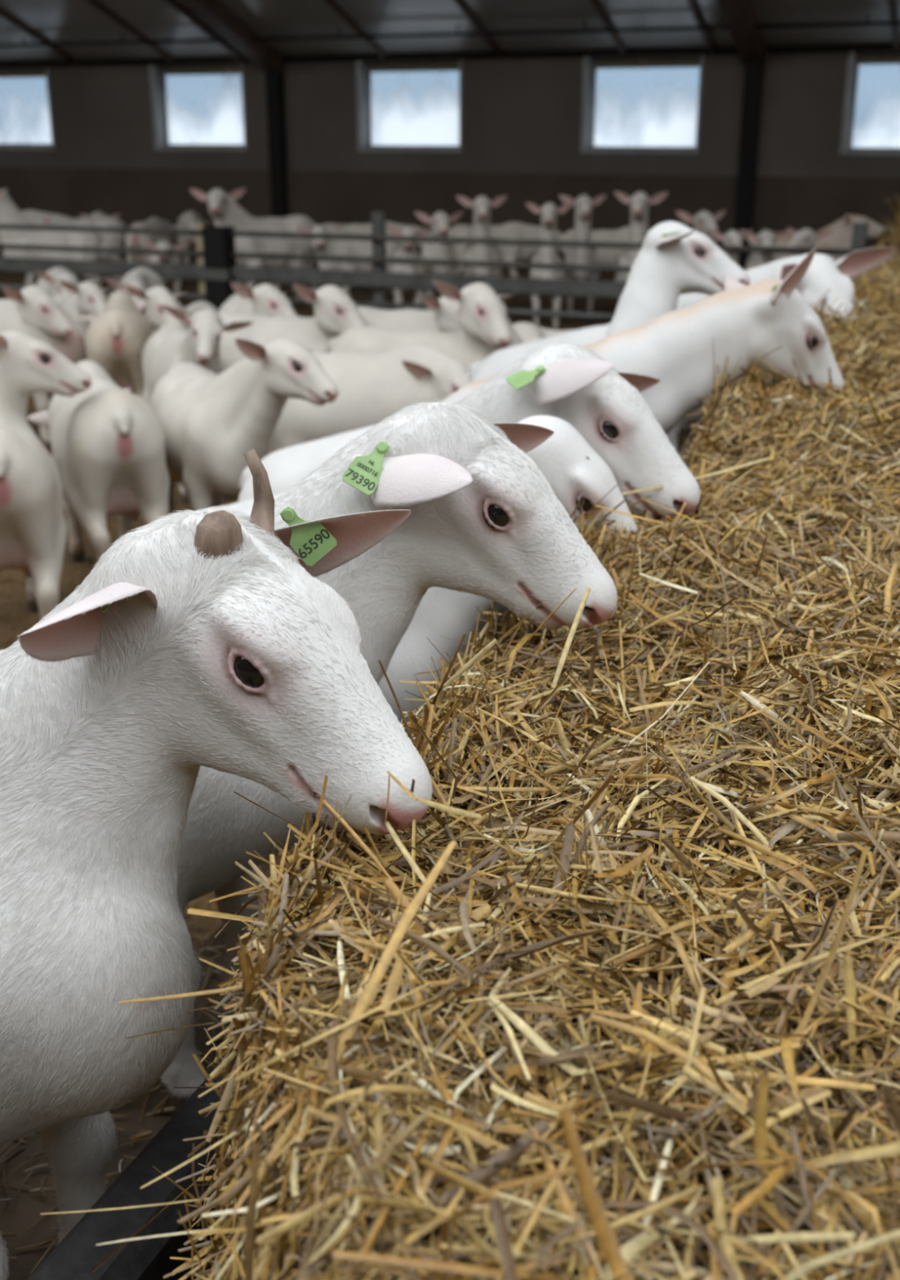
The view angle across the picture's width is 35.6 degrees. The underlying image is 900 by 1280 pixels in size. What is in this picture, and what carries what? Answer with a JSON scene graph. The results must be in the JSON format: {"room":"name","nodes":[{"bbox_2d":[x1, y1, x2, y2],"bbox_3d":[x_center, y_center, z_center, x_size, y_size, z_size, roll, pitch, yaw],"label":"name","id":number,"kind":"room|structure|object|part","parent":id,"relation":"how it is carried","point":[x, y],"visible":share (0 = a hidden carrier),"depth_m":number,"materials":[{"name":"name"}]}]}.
{"room":"goat barn","nodes":[
{"label":"goat barn","id":0,"kind":"room"},
{"bbox_2d":[0,250,706,951],"bbox_3d":[-3.868,-1.723,9.073,38.000,0.001,46.000,8,22,21],"label":"floor","id":1,"kind":"structure","parent":0,"point":[211,925],"depth_m":6.04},
{"bbox_2d":[0,209,68,276],"bbox_3d":[-4.472,-4.224,14.911,1.190,0.685,0.394,0,20,0],"label":"goat","id":2,"kind":"object","parent":1,"relation":"on","point":[28,214],"visible":0.09,"depth_m":14.76},
{"bbox_2d":[0,188,102,288],"bbox_3d":[-3.562,-3.378,12.124,1.096,1.014,0.388,-9,22,-23],"label":"goat","id":3,"kind":"object","parent":1,"relation":"on","point":[10,213],"visible":0.5,"depth_m":12.03},
{"bbox_2d":[35,266,99,303],"bbox_3d":[-2.331,-1.892,8.465,0.381,0.738,1.208,-7,21,-19],"label":"goat","id":4,"kind":"object","parent":1,"relation":"on","point":[49,281],"visible":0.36,"depth_m":8.03},
{"bbox_2d":[26,214,125,283],"bbox_3d":[-3.685,-3.779,13.660,1.104,0.712,0.399,-10,22,-25],"label":"goat","id":5,"kind":"object","parent":1,"relation":"on","point":[115,240],"visible":0.41,"depth_m":13.65},
{"bbox_2d":[52,279,113,359],"bbox_3d":[-2.023,-1.652,7.772,0.330,0.762,1.044,-8,22,-22],"label":"goat","id":6,"kind":"object","parent":1,"relation":"on","point":[89,298],"visible":0.38,"depth_m":7.33},
{"bbox_2d":[80,211,120,279],"bbox_3d":[-3.554,-4.029,14.341,0.393,0.707,1.101,-5,21,-13],"label":"goat","id":7,"kind":"object","parent":1,"relation":"on","point":[98,214],"visible":0.17,"depth_m":14.01},
{"bbox_2d":[0,223,205,299],"bbox_3d":[-5.338,-3.303,12.039,7.540,0.930,0.130,8,22,21],"label":"railing","id":8,"kind":"object","parent":1,"relation":"on","point":[96,268],"visible":0.67,"depth_m":10.96,"materials":[{"name":"metal"}]},
{"bbox_3d":[-5.351,-3.565,11.909,7.540,0.040,0.042,8,22,21],"label":"rail","id":9,"kind":"part","parent":8,"relation":"part of","materials":[{"name":"grey metal"}]},
{"bbox_3d":[-5.351,-3.419,11.962,7.540,0.040,0.042,8,22,21],"label":"rail","id":10,"kind":"part","parent":8,"relation":"part of","materials":[{"name":"grey metal"}]},
{"bbox_3d":[-5.351,-3.119,12.072,7.540,0.046,0.048,8,22,21],"label":"rail","id":11,"kind":"part","parent":8,"relation":"part of","materials":[{"name":"metal"}]},
{"bbox_2d":[0,924,234,1279],"bbox_3d":[0.295,0.190,3.560,0.410,0.197,7.500,8,22,21],"label":"bedding","id":12,"kind":"structure","parent":1,"relation":"on","point":[28,1206],"depth_m":1.88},
{"bbox_2d":[26,1052,233,1279],"bbox_3d":[0.533,0.073,3.415,0.095,0.515,7.500,8,22,21],"label":"barrier","id":13,"kind":"object","parent":1,"relation":"on","point":[75,1257],"visible":0.02,"depth_m":1.36,"materials":[{"name":"black metal"}]},
{"bbox_3d":[0.536,0.126,3.433,0.034,0.404,7.500,8,22,21],"label":"board panel","id":14,"kind":"part","parent":13,"relation":"part of","materials":[{"name":"black"}]},
{"bbox_2d":[0,450,267,1273],"bbox_3d":[-1.140,-0.185,4.572,4.030,0.255,6.916,8,22,21],"label":"straw","id":15,"kind":"object","parent":1,"relation":"on","point":[2,1163],"visible":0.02,"depth_m":1.97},
{"bbox_2d":[0,284,86,450],"bbox_3d":[-2.232,-1.348,6.886,0.899,0.804,0.422,2,20,5],"label":"goat","id":16,"kind":"object","parent":15,"relation":"on","point":[32,311],"visible":0.59,"depth_m":6.70},
{"bbox_2d":[0,330,92,620],"bbox_3d":[-1.355,-0.446,4.243,0.466,0.932,0.920,-1,20,-2],"label":"goat","id":17,"kind":"object","parent":15,"relation":"on","point":[33,526],"visible":0.95,"depth_m":4.00},
{"bbox_2d":[26,360,169,565],"bbox_3d":[-1.233,-0.590,4.916,0.386,0.734,1.063,-8,22,-22],"label":"goat","id":18,"kind":"object","parent":15,"relation":"on","point":[108,444],"visible":0.9,"depth_m":4.52},
{"bbox_2d":[77,290,152,398],"bbox_3d":[-1.649,-1.351,6.989,0.402,0.735,1.080,-3,20,-9],"label":"goat","id":19,"kind":"object","parent":15,"relation":"on","point":[117,337],"visible":0.62,"depth_m":6.50},
{"bbox_2d":[124,284,218,333],"bbox_3d":[-1.323,-1.385,6.916,0.319,0.851,1.292,1,20,2],"label":"goat","id":20,"kind":"object","parent":15,"relation":"on","point":[155,297],"visible":0.3,"depth_m":6.28},
{"bbox_2d":[142,304,253,502],"bbox_3d":[-1.080,-1.030,5.952,0.370,0.853,1.134,-8,22,-21],"label":"goat","id":21,"kind":"object","parent":15,"relation":"on","point":[172,344],"visible":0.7,"depth_m":5.69},
{"bbox_2d":[0,448,431,1279],"bbox_3d":[-0.598,0.398,1.519,1.207,1.222,0.392,6,21,16],"label":"goat","id":22,"kind":"object","parent":15,"relation":"on","point":[210,637],"visible":0.99,"depth_m":1.30},
{"bbox_2d":[150,337,338,516],"bbox_3d":[-0.749,-0.640,4.818,0.376,0.901,1.173,-12,23,-30],"label":"goat","id":23,"kind":"object","parent":15,"relation":"on","point":[208,420],"visible":0.77,"depth_m":4.56},
{"bbox_2d":[217,282,297,316],"bbox_3d":[-0.910,-1.360,6.843,0.389,0.855,1.121,-6,21,-15],"label":"goat","id":24,"kind":"object","parent":15,"relation":"on","point":[265,300],"visible":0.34,"depth_m":6.33},
{"bbox_2d":[218,284,371,368],"bbox_3d":[-0.680,-1.135,6.166,0.907,0.888,0.444,5,21,14],"label":"goat","id":25,"kind":"object","parent":15,"relation":"on","point":[335,313],"visible":0.23,"depth_m":6.01},
{"bbox_2d":[0,399,617,1111],"bbox_3d":[-0.398,0.248,1.980,1.240,1.184,0.399,4,21,12],"label":"goat","id":26,"kind":"object","parent":15,"relation":"on","point":[484,521],"visible":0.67,"depth_m":1.72},
{"bbox_2d":[232,342,471,453],"bbox_3d":[-0.308,-0.690,5.126,1.007,0.784,0.402,5,21,13],"label":"goat","id":27,"kind":"object","parent":15,"relation":"on","point":[372,387],"visible":0.27,"depth_m":4.93},
{"bbox_2d":[357,294,462,332],"bbox_3d":[-0.173,-1.243,6.604,0.878,0.801,0.440,3,20,9],"label":"goat","id":28,"kind":"object","parent":15,"relation":"on","point":[442,314],"visible":0.17,"depth_m":6.46},
{"bbox_2d":[324,279,524,368],"bbox_3d":[-0.061,-0.972,5.625,0.927,0.965,0.389,7,21,19],"label":"goat","id":29,"kind":"object","parent":15,"relation":"on","point":[484,322],"visible":0.34,"depth_m":5.42},
{"bbox_2d":[215,342,699,645],"bbox_3d":[-0.124,-0.007,2.692,1.250,1.172,0.378,15,25,36],"label":"goat","id":30,"kind":"object","parent":15,"relation":"on","point":[571,384],"visible":0.28,"depth_m":2.23},
{"bbox_2d":[310,415,638,839],"bbox_3d":[-0.215,0.149,2.393,1.074,1.081,0.398,2,20,4],"label":"goat","id":31,"kind":"object","parent":15,"relation":"on","point":[573,477],"visible":0.19,"depth_m":2.17},
{"bbox_2d":[237,247,843,502],"bbox_3d":[0.163,-0.296,3.346,1.462,1.263,0.449,3,20,9],"label":"goat","id":32,"kind":"object","parent":15,"relation":"on","point":[673,348],"visible":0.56,"depth_m":3.10},
{"bbox_2d":[511,322,575,343],"bbox_3d":[0.520,-1.011,6.084,0.822,0.723,0.448,-5,21,-13],"label":"goat","id":33,"kind":"object","parent":15,"relation":"on","point":[527,332],"visible":0.03,"depth_m":5.92},
{"bbox_2d":[604,221,749,337],"bbox_3d":[0.386,-0.608,4.205,0.596,1.251,0.820,-14,24,-34],"label":"goat","id":34,"kind":"object","parent":15,"relation":"on","point":[673,260],"visible":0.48,"depth_m":3.92},
{"bbox_2d":[466,247,896,466],"bbox_3d":[0.686,-0.716,4.640,1.382,1.165,0.404,10,22,25],"label":"goat","id":35,"kind":"object","parent":15,"relation":"on","point":[823,273],"visible":0.2,"depth_m":4.29},
{"bbox_2d":[103,266,167,334],"bbox_3d":[-1.862,-1.877,8.471,0.375,0.706,1.208,-3,20,-8],"label":"goat","id":36,"kind":"object","parent":1,"relation":"on","point":[144,278],"visible":0.23,"depth_m":8.20},
{"bbox_2d":[124,217,182,288],"bbox_3d":[-2.883,-3.767,13.662,0.394,0.685,1.190,2,20,6],"label":"goat","id":37,"kind":"object","parent":1,"relation":"on","point":[131,240],"visible":0.44,"depth_m":13.20},
{"bbox_2d":[143,240,186,302],"bbox_3d":[-2.397,-3.058,11.803,0.337,0.631,0.943,-6,21,-15],"label":"goat","id":38,"kind":"object","parent":1,"relation":"on","point":[175,284],"visible":0.48,"depth_m":11.54},
{"bbox_2d":[176,210,210,264],"bbox_3d":[-2.678,-4.141,14.684,0.394,0.685,1.190,-4,21,-11],"label":"goat","id":39,"kind":"object","parent":1,"relation":"on","point":[188,219],"visible":0.58,"depth_m":14.50},
{"bbox_2d":[195,222,237,310],"bbox_3d":[-1.779,-2.743,10.667,0.330,0.820,0.190,8,22,21],"label":"railing post","id":40,"kind":"object","parent":1,"relation":"on","point":[217,244],"visible":0.71,"depth_m":10.56,"materials":[{"name":"black metal"}]},
{"bbox_2d":[189,188,318,309],"bbox_3d":[-1.597,-3.311,11.915,1.176,1.035,0.452,-16,26,-37],"label":"goat","id":41,"kind":"object","parent":1,"relation":"on","point":[224,211],"visible":0.53,"depth_m":11.78},
{"bbox_2d":[265,71,288,217],"bbox_3d":[-2.043,-5.732,16.652,0.170,2.320,0.140,8,22,21],"label":"post","id":42,"kind":"object","parent":1,"relation":"on","point":[274,80],"depth_m":16.54,"materials":[{"name":"black metal"}]},
{"bbox_2d":[268,217,297,294],"bbox_3d":[-1.593,-3.677,13.386,0.396,0.704,1.101,-5,21,-13],"label":"goat","id":43,"kind":"object","parent":1,"relation":"on","point":[277,285],"visible":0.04,"depth_m":13.40},
{"bbox_2d":[293,224,401,310],"bbox_3d":[-0.797,-3.126,11.818,1.001,0.753,0.400,-16,26,-37],"label":"goat","id":44,"kind":"object","parent":1,"relation":"on","point":[322,246],"visible":0.43,"depth_m":11.62},
{"bbox_2d":[323,221,430,247],"bbox_3d":[-0.677,-3.589,13.177,1.190,0.685,0.394,-2,20,-5],"label":"goat","id":45,"kind":"object","parent":1,"relation":"on","point":[353,228],"visible":0.09,"depth_m":13.02},
{"bbox_2d":[386,226,431,303],"bbox_3d":[-0.341,-2.902,11.165,0.341,0.778,0.943,-3,20,-7],"label":"goat","id":46,"kind":"object","parent":1,"relation":"on","point":[408,250],"visible":0.56,"depth_m":10.91},
{"bbox_2d":[414,211,463,297],"bbox_3d":[-0.077,-3.095,11.553,0.394,0.877,1.099,1,20,2],"label":"goat","id":47,"kind":"object","parent":1,"relation":"on","point":[440,221],"visible":0.64,"depth_m":11.24},
{"bbox_2d":[40,238,899,1279],"bbox_3d":[1.437,-0.235,3.351,1.753,1.138,6.522,8,22,21],"label":"heap","id":48,"kind":"object","parent":1,"relation":"on","point":[621,1002],"visible":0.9,"depth_m":1.10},
{"bbox_2d":[456,195,506,293],"bbox_3d":[0.270,-3.092,11.356,0.396,1.007,1.100,2,20,5],"label":"goat","id":49,"kind":"object","parent":1,"relation":"on","point":[482,206],"visible":0.61,"depth_m":11.04},
{"bbox_2d":[448,222,563,298],"bbox_3d":[0.551,-3.528,13.009,1.190,0.685,0.394,-1,20,-2],"label":"goat","id":50,"kind":"object","parent":1,"relation":"on","point":[509,230],"visible":0.45,"depth_m":12.85},
{"bbox_2d":[525,202,572,330],"bbox_3d":[0.741,-2.888,10.839,0.352,0.976,0.970,0,20,-1],"label":"goat","id":51,"kind":"object","parent":1,"relation":"on","point":[548,211],"visible":0.69,"depth_m":10.58},
{"bbox_2d":[230,211,868,319],"bbox_3d":[0.510,-2.491,9.820,4.595,0.930,0.130,8,22,21],"label":"railing","id":52,"kind":"object","parent":1,"relation":"on","point":[379,280],"visible":0.57,"depth_m":9.94,"materials":[{"name":"metal"}]},
{"bbox_3d":[-0.515,-2.645,10.240,0.090,0.930,0.068,8,22,21],"label":"post","id":53,"kind":"part","parent":52,"relation":"part of","materials":[{"name":"metal"}]},
{"bbox_3d":[0.467,-2.311,9.864,4.530,0.046,0.048,8,22,21],"label":"rail","id":54,"kind":"part","parent":52,"relation":"part of","materials":[{"name":"metal"}]},
{"bbox_3d":[0.467,-2.611,9.754,4.530,0.040,0.042,8,22,21],"label":"rail","id":55,"kind":"part","parent":52,"relation":"part of","materials":[{"name":"grey metal"}]},
{"bbox_3d":[0.467,-2.757,9.701,4.530,0.040,0.042,8,22,21],"label":"rail","id":56,"kind":"part","parent":52,"relation":"part of","materials":[{"name":"grey metal"}]},
{"bbox_3d":[2.610,-2.211,9.054,0.090,0.930,0.068,8,22,21],"label":"post","id":57,"kind":"part","parent":52,"relation":"part of","materials":[{"name":"metal"}]},
{"bbox_2d":[558,194,606,322],"bbox_3d":[1.068,-3.125,11.444,0.376,1.003,1.046,2,20,5],"label":"goat","id":58,"kind":"object","parent":1,"relation":"on","point":[583,204],"visible":0.62,"depth_m":11.18},
{"bbox_2d":[559,226,649,306],"bbox_3d":[1.552,-3.312,12.419,1.190,0.685,0.394,1,20,2],"label":"goat","id":59,"kind":"object","parent":1,"relation":"on","point":[606,256],"visible":0.25,"depth_m":12.25},
{"bbox_2d":[613,191,668,299],"bbox_3d":[1.435,-2.884,10.707,0.396,1.059,1.102,2,20,7],"label":"goat","id":60,"kind":"object","parent":1,"relation":"on","point":[639,202],"visible":0.44,"depth_m":10.33},
{"bbox_2d":[675,210,725,244],"bbox_3d":[1.936,-2.898,10.950,0.373,0.911,1.082,3,20,9],"label":"goat","id":61,"kind":"object","parent":1,"relation":"on","point":[703,221],"visible":0.18,"depth_m":10.46},
{"bbox_2d":[707,229,752,265],"bbox_3d":[2.011,-2.567,10.172,0.313,0.822,0.884,4,20,10],"label":"goat","id":62,"kind":"object","parent":1,"relation":"on","point":[731,237],"visible":0.21,"depth_m":9.82},
{"bbox_2d":[733,63,763,270],"bbox_3d":[3.122,-5.015,14.692,0.170,2.320,0.140,8,22,21],"label":"post","id":63,"kind":"object","parent":1,"relation":"on","point":[753,73],"depth_m":14.59,"materials":[{"name":"black metal"}]},
{"bbox_2d":[738,229,788,270],"bbox_3d":[2.366,-2.703,10.587,0.365,0.802,1.020,6,21,15],"label":"goat","id":64,"kind":"object","parent":1,"relation":"on","point":[765,237],"visible":0.38,"depth_m":10.25},
{"bbox_2d":[786,226,834,257],"bbox_3d":[2.605,-2.617,10.301,0.345,0.827,0.997,5,21,12],"label":"goat","id":65,"kind":"object","parent":1,"relation":"on","point":[805,237],"visible":0.18,"depth_m":9.86},
{"bbox_2d":[747,213,884,261],"bbox_3d":[3.053,-3.151,11.774,1.100,0.831,0.395,9,22,22],"label":"goat","id":66,"kind":"object","parent":1,"relation":"on","point":[841,237],"visible":0.23,"depth_m":11.56},
{"bbox_2d":[868,192,899,262],"bbox_3d":[2.977,-1.870,7.409,1.646,1.538,1.659,8,22,21],"label":"stack","id":67,"kind":"object","parent":1,"relation":"on","point":[894,228],"visible":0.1,"depth_m":7.56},
{"bbox_2d":[0,50,899,248],"bbox_3d":[-0.588,-5.635,16.285,38.000,2.390,0.330,8,22,21],"label":"wall","id":68,"kind":"structure","parent":0,"point":[520,114],"depth_m":15.77,"materials":[{"name":"brown wood"}]},
{"bbox_2d":[0,66,55,149],"bbox_3d":[-5.583,-6.820,17.966,1.300,0.980,0.250,8,22,21],"label":"window","id":69,"kind":"structure","parent":68,"relation":"in","point":[25,104],"depth_m":17.99,"materials":[{"name":"clear glass"}]},
{"bbox_2d":[148,62,247,151],"bbox_3d":[-2.996,-6.460,16.985,1.300,0.980,0.250,8,22,21],"label":"window","id":70,"kind":"structure","parent":68,"relation":"in","point":[193,104],"depth_m":17.06,"materials":[{"name":"clear glass"}]},
{"bbox_2d":[355,58,462,151],"bbox_3d":[-0.428,-6.104,16.010,1.300,0.980,0.250,8,22,21],"label":"window","id":71,"kind":"structure","parent":68,"relation":"in","point":[412,103],"depth_m":16.08,"materials":[{"name":"clear glass"}]},
{"bbox_2d":[121,232,750,263],"bbox_3d":[-0.662,-4.591,16.474,38.000,0.300,0.059,8,22,21],"label":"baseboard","id":72,"kind":"structure","parent":68,"relation":"attached to","point":[561,254],"depth_m":16.32,"materials":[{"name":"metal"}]},
{"bbox_2d":[0,44,899,66],"bbox_3d":[-0.648,-6.574,15.783,38.000,0.060,0.049,8,22,21],"label":"ceiling beam","id":73,"kind":"structure","parent":68,"relation":"attached to","point":[853,47],"depth_m":15.41,"materials":[{"name":"black metal"}]},
{"bbox_2d":[580,53,703,153],"bbox_3d":[2.075,-5.756,15.060,1.300,0.980,0.250,8,22,21],"label":"window","id":74,"kind":"structure","parent":68,"relation":"in","point":[639,102],"depth_m":15.12,"materials":[{"name":"clear glass"}]},
{"bbox_2d":[839,51,899,155],"bbox_3d":[4.644,-5.400,14.086,1.300,0.980,0.250,8,22,21],"label":"window","id":75,"kind":"structure","parent":68,"relation":"in","point":[870,120],"depth_m":14.27,"materials":[{"name":"clear glass"}]},
{"bbox_2d":[0,0,899,68],"bbox_3d":[-2.675,-6.715,10.391,38.000,4.248,11.770,8,22,21],"label":"ceiling","id":76,"kind":"structure","parent":0,"point":[55,20],"depth_m":14.86,"materials":[{"name":"grey metal"}]},
{"bbox_2d":[0,8,77,63],"bbox_3d":[-6.723,-7.209,11.693,0.064,4.054,11.320,8,22,21],"label":"beam","id":77,"kind":"structure","parent":76,"relation":"attached to","point":[2,13],"depth_m":16.52,"materials":[{"name":"grey metal"}]},
{"bbox_2d":[86,0,173,62],"bbox_3d":[-5.432,-7.030,11.203,0.064,4.054,11.320,8,22,21],"label":"beam","id":78,"kind":"structure","parent":76,"relation":"attached to","point":[96,3],"depth_m":15.90,"materials":[{"name":"grey metal"}]},
{"bbox_2d":[164,0,243,60],"bbox_3d":[-4.558,-6.909,10.872,0.064,4.054,11.320,8,22,21],"label":"beam","id":79,"kind":"structure","parent":76,"relation":"attached to","point":[173,3],"depth_m":15.61,"materials":[{"name":"grey metal"}]},
{"bbox_2d":[177,0,285,75],"bbox_3d":[-4.141,-6.778,10.740,0.220,4.209,11.320,8,22,21],"label":"rafter","id":80,"kind":"object","parent":76,"relation":"attached to","point":[215,14],"visible":1,"depth_m":15.36,"materials":[{"name":"black metal"}]},
{"bbox_2d":[324,0,386,57],"bbox_3d":[-2.850,-6.671,10.223,0.064,4.054,11.320,8,22,21],"label":"beam","id":81,"kind":"structure","parent":76,"relation":"attached to","point":[333,4],"depth_m":15.02,"materials":[{"name":"grey metal"}]},
{"bbox_2d":[453,0,502,55],"bbox_3d":[-1.558,-6.492,9.734,0.064,4.054,11.320,8,22,21],"label":"beam","id":82,"kind":"structure","parent":76,"relation":"attached to","point":[460,4],"depth_m":14.59,"materials":[{"name":"grey metal"}]},
{"bbox_2d":[589,0,626,53],"bbox_3d":[-0.267,-6.313,9.244,0.064,4.054,11.320,8,22,21],"label":"beam","id":83,"kind":"structure","parent":76,"relation":"attached to","point":[596,4],"depth_m":14.16,"materials":[{"name":"grey metal"}]},
{"bbox_2d":[685,0,715,51],"bbox_3d":[0.607,-6.192,8.912,0.064,4.054,11.320,8,22,21],"label":"beam","id":84,"kind":"structure","parent":76,"relation":"attached to","point":[692,5],"depth_m":13.85,"materials":[{"name":"grey metal"}]},
{"bbox_2d":[716,0,766,68],"bbox_3d":[1.024,-6.061,8.780,0.220,4.209,11.320,8,22,21],"label":"rafter","id":85,"kind":"object","parent":76,"relation":"attached to","point":[740,16],"visible":1,"depth_m":13.60,"materials":[{"name":"black metal"}]},
{"bbox_2d":[886,0,899,47],"bbox_3d":[2.315,-5.955,8.264,0.064,4.054,11.320,8,22,21],"label":"beam","id":86,"kind":"structure","parent":76,"relation":"attached to","point":[891,6],"depth_m":13.26,"materials":[{"name":"grey metal"}]},
{"bbox_3d":[11.353,-4.627,4.862,0.220,4.209,11.320,8,22,21],"label":"rafter","id":87,"kind":"object","parent":76,"relation":"attached to","visible":0},
{"bbox_2d":[0,13,899,47],"bbox_3d":[-0.909,-6.551,15.106,38.000,0.108,0.036,8,22,21],"label":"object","id":88,"kind":"object","parent":87,"relation":"attached to","point":[866,23],"visible":0.88,"depth_m":14.65,"materials":[{"name":"black metal"}]}
]}

